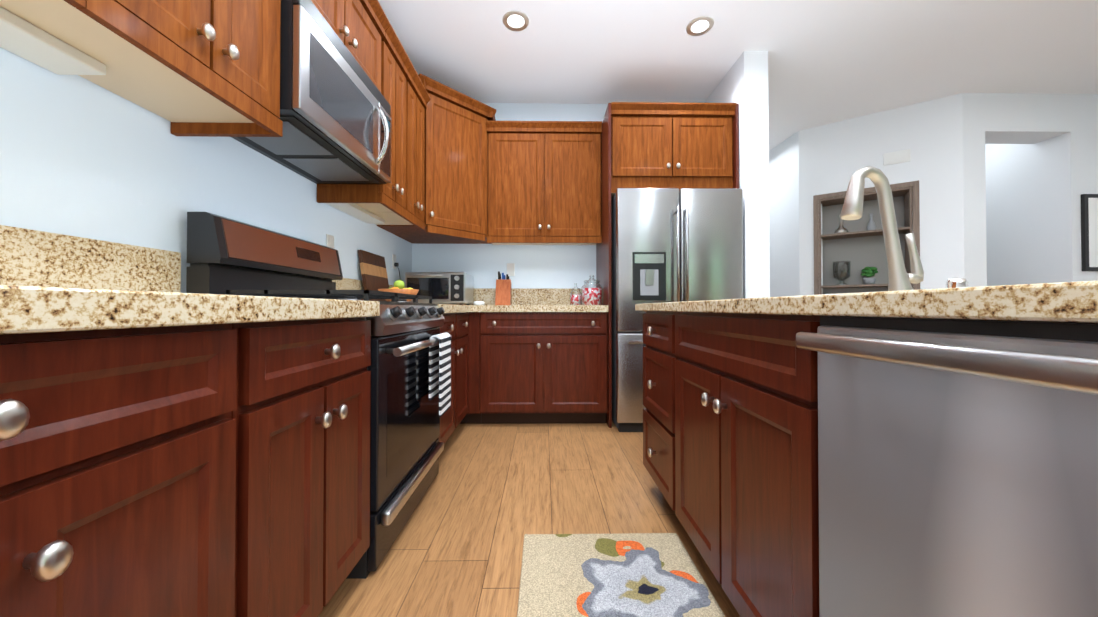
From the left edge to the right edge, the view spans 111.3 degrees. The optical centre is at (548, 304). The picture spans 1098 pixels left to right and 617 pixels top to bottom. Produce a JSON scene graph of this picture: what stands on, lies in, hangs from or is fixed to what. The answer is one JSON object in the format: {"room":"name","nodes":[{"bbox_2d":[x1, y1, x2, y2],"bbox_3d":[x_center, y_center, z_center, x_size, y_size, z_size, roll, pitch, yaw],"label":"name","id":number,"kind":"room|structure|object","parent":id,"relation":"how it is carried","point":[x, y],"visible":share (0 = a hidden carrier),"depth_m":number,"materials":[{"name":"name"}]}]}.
{"room":"kitchen","nodes":[
{"label":"kitchen","id":0,"kind":"room"},
{"bbox_2d":[0,47,411,292],"bbox_3d":[-1.272,-0.505,0.350,0.100,2.800,6.420,0,-1,-1],"label":"wall","id":1,"kind":"structure","parent":0,"point":[80,156],"depth_m":1.10,"materials":[{"name":"white paint"}]},
{"bbox_2d":[64,0,85,7],"bbox_3d":[-1.026,-1.048,0.383,0.387,0.965,0.658,0,-1,-1],"label":"upper cabinet","id":2,"kind":"object","parent":1,"relation":"attached to","point":[78,3],"visible":1,"depth_m":0.70,"materials":[{"name":"brown wood"}]},
{"bbox_2d":[0,7,105,74],"bbox_3d":[-1.156,-0.586,0.648,0.120,0.026,0.570,0,-1,-1],"label":"under-cabinet light","id":3,"kind":"object","parent":2,"relation":"attached to","point":[24,39],"visible":1,"depth_m":0.84,"materials":[{"name":"white plastic"}]},
{"bbox_2d":[0,0,282,136],"bbox_3d":[-1.034,-1.041,0.981,0.387,0.965,0.533,0,-1,-1],"label":"upper cabinet","id":4,"kind":"object","parent":1,"relation":"attached to","point":[206,68],"visible":1,"depth_m":0.99,"materials":[{"name":"brown wood"}]},
{"bbox_2d":[326,234,333,247],"bbox_3d":[-1.242,-0.337,2.129,0.007,0.116,0.072,0,-1,-1],"label":"electrical outlet","id":5,"kind":"object","parent":1,"relation":"attached to","point":[329,240],"visible":0.6,"depth_m":2.12,"materials":[{"name":"white plastic"}]},
{"bbox_2d":[311,0,389,91],"bbox_3d":[-1.042,-1.296,1.632,0.387,0.443,0.756,0,-1,-1],"label":"upper cabinet","id":6,"kind":"object","parent":1,"relation":"attached to","point":[359,27],"visible":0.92,"depth_m":1.79,"materials":[{"name":"brown wood"}]},
{"bbox_2d":[232,0,391,183],"bbox_3d":[-1.004,-0.856,1.628,0.462,0.432,0.752,0,-1,-1],"label":"microwave","id":7,"kind":"object","parent":6,"relation":"attached to","point":[335,117],"visible":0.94,"depth_m":1.49,"materials":[{"name":"silver metal"}]},
{"bbox_2d":[317,24,412,217],"bbox_3d":[-1.050,-1.029,2.190,0.387,0.965,0.358,0,-1,-1],"label":"upper cabinet","id":8,"kind":"object","parent":1,"relation":"attached to","point":[396,66],"visible":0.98,"depth_m":2.15,"materials":[{"name":"brown wood"}]},
{"bbox_2d":[326,203,384,223],"bbox_3d":[-1.178,-0.568,2.313,0.120,0.026,0.500,0,-1,-1],"label":"under-cabinet light","id":9,"kind":"object","parent":8,"relation":"attached to","point":[359,212],"visible":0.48,"depth_m":2.29,"materials":[{"name":"white plastic"}]},
{"bbox_2d":[392,254,400,279],"bbox_3d":[-1.231,-0.226,3.052,0.052,0.359,0.098,0,-1,-1],"label":"electrical outlet","id":10,"kind":"object","parent":1,"relation":"attached to","point":[394,264],"visible":0.92,"depth_m":3.03,"materials":[{"name":"white plastic"}]},
{"bbox_2d":[371,66,430,229],"bbox_3d":[-1.054,-1.025,2.548,0.387,0.965,0.358,0,-1,-1],"label":"upper cabinet","id":11,"kind":"object","parent":1,"relation":"attached to","point":[418,98],"visible":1,"depth_m":2.51,"materials":[{"name":"brown wood"}]},
{"bbox_2d":[412,103,607,288],"bbox_3d":[0.086,-0.473,3.529,2.700,2.800,0.100,0,-1,-1],"label":"wall","id":12,"kind":"structure","parent":0,"point":[553,266],"depth_m":3.48,"materials":[{"name":"white paint"}]},
{"bbox_2d":[377,73,495,243],"bbox_3d":[-0.847,-1.083,3.063,0.815,1.110,0.814,0,-1,-1],"label":"upper cabinet","id":13,"kind":"object","parent":12,"relation":"attached to","point":[455,168],"visible":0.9,"depth_m":2.92,"materials":[{"name":"brown wood"}]},
{"bbox_2d":[507,263,514,275],"bbox_3d":[-0.353,-0.323,3.467,0.072,0.116,0.007,0,-1,-1],"label":"electrical outlet","id":14,"kind":"object","parent":12,"relation":"attached to","point":[510,269],"visible":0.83,"depth_m":3.46,"materials":[{"name":"white plastic"}]},
{"bbox_2d":[486,121,601,244],"bbox_3d":[-0.041,-1.015,3.286,0.956,1.000,0.387,0,-1,-1],"label":"upper cabinet","id":15,"kind":"object","parent":12,"relation":"attached to","point":[543,182],"visible":0.96,"depth_m":3.14,"materials":[{"name":"brown wood"}]},
{"bbox_2d":[611,102,735,199],"bbox_3d":[0.936,-1.183,3.155,0.944,0.668,0.676,0,-1,-1],"label":"upper cabinet","id":16,"kind":"object","parent":12,"relation":"attached to","point":[669,145],"visible":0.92,"depth_m":2.86,"materials":[{"name":"brown wood"}]},
{"bbox_2d":[318,420,739,616],"bbox_3d":[1.990,0.930,1.369,6.650,0.050,8.400,0,-1,-1],"label":"floor","id":17,"kind":"structure","parent":0,"point":[494,495],"depth_m":1.61,"materials":[{"name":"brown wood"}]},
{"bbox_2d":[0,323,236,616],"bbox_3d":[-0.870,0.463,0.370,0.665,0.865,0.658,0,-1,-1],"label":"base cabinet","id":18,"kind":"object","parent":17,"relation":"on","point":[117,472],"visible":1,"depth_m":0.51,"materials":[{"name":"brown wood"}]},
{"bbox_2d":[0,225,379,334],"bbox_3d":[-0.883,-0.075,0.365,0.673,0.210,1.747,0,-1,-1],"label":"countertop","id":19,"kind":"structure","parent":18,"relation":"on","point":[52,282],"depth_m":0.81,"materials":[{"name":"beige stone"}]},
{"bbox_2d":[232,317,370,616],"bbox_3d":[-0.878,0.469,0.967,0.665,0.865,0.533,0,-1,-1],"label":"base cabinet","id":20,"kind":"object","parent":17,"relation":"on","point":[301,414],"visible":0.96,"depth_m":0.88,"materials":[{"name":"brown wood"}]},
{"bbox_2d":[186,212,451,578],"bbox_3d":[-0.855,0.302,1.618,0.698,1.212,0.754,0,-1,-1],"label":"range","id":21,"kind":"object","parent":17,"relation":"on","point":[226,256],"visible":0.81,"depth_m":1.40,"materials":[{"name":"black metal"}]},
{"bbox_2d":[429,332,450,416],"bbox_3d":[-0.523,0.327,1.807,0.056,0.375,0.180,0,-1,-1],"label":"dish towel","id":22,"kind":"object","parent":21,"relation":"hanging from","point":[440,368],"visible":0.9,"depth_m":1.77,"materials":[{"name":"white fabric"}]},
{"bbox_2d":[438,312,467,443],"bbox_3d":[-0.897,0.483,2.411,0.665,0.865,0.826,0,-1,-1],"label":"base cabinet","id":23,"kind":"object","parent":17,"relation":"on","point":[455,325],"visible":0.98,"depth_m":2.43,"materials":[{"name":"brown wood"}]},
{"bbox_2d":[460,312,480,423],"bbox_3d":[-0.884,0.491,3.131,0.710,0.865,0.610,0,-1,-1],"label":"base cabinet","id":24,"kind":"object","parent":17,"relation":"on","point":[473,415],"visible":0.07,"depth_m":2.83,"materials":[{"name":"brown wood"}]},
{"bbox_2d":[480,312,607,423],"bbox_3d":[-0.044,0.491,3.115,0.966,0.865,0.665,0,-1,-1],"label":"base cabinet","id":25,"kind":"object","parent":17,"relation":"on","point":[542,367],"visible":1,"depth_m":2.82,"materials":[{"name":"brown wood"}]},
{"bbox_2d":[332,278,607,312],"bbox_3d":[-0.404,-0.051,2.738,1.696,0.210,1.455,0,-1,-1],"label":"countertop","id":26,"kind":"structure","parent":25,"relation":"on","point":[540,300],"depth_m":2.80,"materials":[{"name":"beige stone"}]},
{"bbox_2d":[358,250,388,300],"bbox_3d":[-1.208,-0.177,2.618,0.078,0.359,0.360,0,-1,-1],"label":"cutting board","id":27,"kind":"object","parent":26,"relation":"on","point":[373,272],"visible":0.81,"depth_m":2.57,"materials":[{"name":"brown wood"}]},
{"bbox_2d":[378,289,418,300],"bbox_3d":[-0.949,-0.048,2.370,0.244,0.095,0.244,0,-1,-1],"label":"fruit bowl","id":28,"kind":"object","parent":26,"relation":"on","point":[410,291],"visible":0.38,"depth_m":2.29,"materials":[{"name":"brown wood"}]},
{"bbox_2d":[389,280,412,288],"bbox_3d":[-0.946,-0.088,2.372,0.180,0.134,0.187,0,-1,-1],"label":"fruit","id":29,"kind":"object","parent":28,"relation":"in","point":[399,284],"visible":0.27,"depth_m":2.35,"materials":[{"name":"green food"}]},
{"bbox_2d":[405,272,473,304],"bbox_3d":[-0.909,-0.125,3.141,0.480,0.265,0.402,0,-1,-1],"label":"toaster oven","id":30,"kind":"object","parent":26,"relation":"on","point":[448,287],"visible":0.92,"depth_m":2.98,"materials":[{"name":"silver metal"}]},
{"bbox_2d":[473,301,484,304],"bbox_3d":[-0.605,-0.011,3.245,0.096,0.040,0.096,0,-1,-1],"label":"speaker","id":31,"kind":"object","parent":26,"relation":"on","point":[478,302],"visible":0.71,"depth_m":3.21},
{"bbox_2d":[495,271,511,304],"bbox_3d":[-0.407,-0.143,3.356,0.130,0.306,0.155,0,-1,-1],"label":"knife block","id":32,"kind":"object","parent":26,"relation":"on","point":[503,290],"visible":0.98,"depth_m":3.32,"materials":[{"name":"brown wood"}]},
{"bbox_2d":[570,284,581,304],"bbox_3d":[0.226,-0.087,3.157,0.100,0.190,0.100,0,-1,-1],"label":"candy jar","id":33,"kind":"object","parent":26,"relation":"on","point":[575,299],"visible":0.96,"depth_m":3.12,"materials":[{"name":"clear glass"}]},
{"bbox_2d":[582,275,601,304],"bbox_3d":[0.352,-0.118,3.079,0.170,0.250,0.170,0,-1,-1],"label":"candy jar","id":34,"kind":"object","parent":26,"relation":"on","point":[591,296],"visible":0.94,"depth_m":3.01,"materials":[{"name":"clear glass"}]},
{"bbox_2d":[596,103,611,427],"bbox_3d":[0.453,-0.297,3.145,0.020,2.440,0.667,0,-1,-1],"label":"surround panel","id":35,"kind":"object","parent":17,"relation":"on","point":[603,262],"depth_m":2.87,"materials":[{"name":"brown wood"}]},
{"bbox_2d":[517,533,724,616],"bbox_3d":[0.207,0.895,1.006,0.596,0.012,0.920,0,-1,-1],"label":"rug","id":36,"kind":"object","parent":17,"relation":"on","point":[619,575],"visible":0.94,"depth_m":1.22,"materials":[{"name":"beige fabric"}]},
{"bbox_2d":[643,311,678,509],"bbox_3d":[0.768,0.469,1.659,0.665,0.879,0.458,0,-1,-1],"label":"base cabinet","id":37,"kind":"object","parent":17,"relation":"on","point":[660,356],"visible":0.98,"depth_m":1.61,"materials":[{"name":"brown wood"}]},
{"bbox_2d":[611,188,742,431],"bbox_3d":[0.938,0.043,3.042,0.910,1.758,0.825,0,-1,-1],"label":"fridge","id":38,"kind":"object","parent":17,"relation":"on","point":[675,244],"visible":0.69,"depth_m":2.69,"materials":[{"name":"grey metal"}]},
{"bbox_2d":[733,104,738,188],"bbox_3d":[1.419,-0.297,3.158,0.020,2.440,0.667,0,-1,-1],"label":"surround panel","id":39,"kind":"object","parent":17,"relation":"on","point":[736,117],"depth_m":2.84,"materials":[{"name":"brown wood"}]},
{"bbox_2d":[675,312,820,616],"bbox_3d":[0.776,0.463,1.054,0.665,0.879,0.748,0,-1,-1],"label":"base cabinet","id":40,"kind":"object","parent":17,"relation":"on","point":[746,459],"visible":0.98,"depth_m":0.90,"materials":[{"name":"brown wood"}]},
{"bbox_2d":[796,316,1097,616],"bbox_3d":[0.768,0.457,0.378,0.679,0.877,0.598,0,-1,-1],"label":"dishwasher","id":41,"kind":"object","parent":17,"relation":"on","point":[957,467],"visible":0.96,"depth_m":0.44,"materials":[{"name":"silver metal"}]},
{"bbox_3d":[1.272,0.457,0.539,0.308,0.879,2.712,0,-1,-1],"label":"cabinet","id":42,"kind":"object","parent":17,"relation":"on","visible":0},
{"bbox_2d":[635,281,1097,322],"bbox_3d":[0.968,0.000,0.550,1.015,0.036,2.770,0,-1,-1],"label":"countertop","id":43,"kind":"structure","parent":42,"relation":"on","point":[1066,302],"depth_m":0.44,"materials":[{"name":"beige stone"}]},
{"bbox_2d":[840,166,923,290],"bbox_3d":[1.010,-0.217,1.138,0.244,0.408,0.068,0,-1,-1],"label":"faucet","id":44,"kind":"object","parent":43,"relation":"on","point":[900,277],"visible":0.81,"depth_m":1.13,"materials":[{"name":"silver metal"}]},
{"bbox_2d":[946,277,967,287],"bbox_3d":[1.184,-0.046,1.089,0.052,0.066,0.052,0,-1,-1],"label":"air gap cap","id":45,"kind":"object","parent":43,"relation":"on","point":[956,282],"visible":0.52,"depth_m":1.07,"materials":[{"name":"silver metal"}]},
{"bbox_2d":[704,51,769,297],"bbox_3d":[1.518,-0.466,4.173,0.180,2.800,2.810,0,-1,-1],"label":"wall","id":46,"kind":"structure","parent":0,"point":[743,83],"depth_m":2.77,"materials":[{"name":"white paint"}]},
{"bbox_2d":[378,0,1097,150],"bbox_3d":[1.990,-1.920,1.399,6.650,0.050,8.400,0,-1,-1],"label":"ceiling","id":47,"kind":"structure","parent":0,"point":[831,61],"depth_m":2.77,"materials":[{"name":"white paint"}]},
{"bbox_2d":[503,10,528,30],"bbox_3d":[-0.220,-1.879,2.489,0.176,0.008,0.176,0,-1,-1],"label":"recessed light","id":48,"kind":"object","parent":47,"relation":"in","point":[514,20],"visible":1,"depth_m":2.48,"materials":[{"name":"white plastic"}]},
{"bbox_2d":[686,16,713,35],"bbox_3d":[1.020,-1.879,2.535,0.176,0.008,0.176,0,-1,-1],"label":"recessed light","id":49,"kind":"object","parent":47,"relation":"in","point":[699,26],"visible":1,"depth_m":2.53,"materials":[{"name":"white plastic"}]},
{"bbox_2d":[769,131,822,296],"bbox_3d":[2.795,-0.460,4.755,0.250,2.800,1.480,0,-1,-1],"label":"wall","id":50,"kind":"structure","parent":0,"point":[784,266],"depth_m":4.25,"materials":[{"name":"white paint"}]},
{"bbox_2d":[799,93,963,295],"bbox_3d":[3.275,-0.470,3.806,1.208,2.800,0.360,0,-1,36],"label":"wall","id":51,"kind":"structure","parent":0,"point":[834,157],"depth_m":3.50,"materials":[{"name":"white paint"}]},
{"bbox_2d":[813,180,919,294],"bbox_3d":[3.185,-0.445,3.817,0.800,1.400,0.303,0,-1,36],"label":"shelf unit","id":52,"kind":"object","parent":51,"relation":"attached to","point":[859,245],"visible":0.5,"depth_m":3.90,"materials":[{"name":"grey wood"}]},
{"bbox_2d":[834,215,847,233],"bbox_3d":[3.053,-0.837,3.920,0.120,0.215,0.118,0,-1,-1],"label":"bottle","id":53,"kind":"object","parent":52,"relation":"on","point":[841,229],"depth_m":3.90,"materials":[{"name":"silver metal"}]},
{"bbox_2d":[833,261,850,284],"bbox_3d":[3.054,-0.324,3.915,0.150,0.250,0.150,0,-1,-1],"label":"vase","id":54,"kind":"object","parent":52,"relation":"on","point":[840,278],"visible":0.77,"depth_m":3.90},
{"bbox_2d":[861,267,877,283],"bbox_3d":[3.245,-0.293,3.794,0.119,0.185,0.124,0,-1,-1],"label":"potted plant","id":55,"kind":"object","parent":52,"relation":"on","point":[869,271],"visible":0.94,"depth_m":3.77,"materials":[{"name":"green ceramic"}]},
{"bbox_2d":[867,214,875,229],"bbox_3d":[3.254,-0.826,3.787,0.071,0.190,0.071,0,-1,-13],"label":"bottle","id":56,"kind":"object","parent":52,"relation":"on","point":[870,226],"depth_m":3.77,"materials":[{"name":"grey ceramic"}]},
{"bbox_2d":[883,149,910,165],"bbox_3d":[3.305,-1.400,3.565,0.190,0.115,0.010,0,-1,36],"label":"box","id":57,"kind":"object","parent":51,"relation":"attached to","point":[896,157],"visible":1,"depth_m":3.56,"materials":[{"name":"white plastic"}]},
{"bbox_2d":[962,93,1097,286],"bbox_3d":[4.463,-0.467,4.117,1.630,2.800,1.600,0,-1,-1],"label":"wall","id":58,"kind":"structure","parent":0,"point":[1030,168],"depth_m":3.36,"materials":[{"name":"white paint"}]},
{"bbox_2d":[1081,194,1097,270],"bbox_3d":[4.939,-0.635,3.311,0.460,0.680,0.028,0,-1,-1],"label":"picture frame","id":59,"kind":"object","parent":58,"relation":"attached to","point":[1089,230],"visible":1,"depth_m":3.30,"materials":[{"name":"black wood"}]}
]}

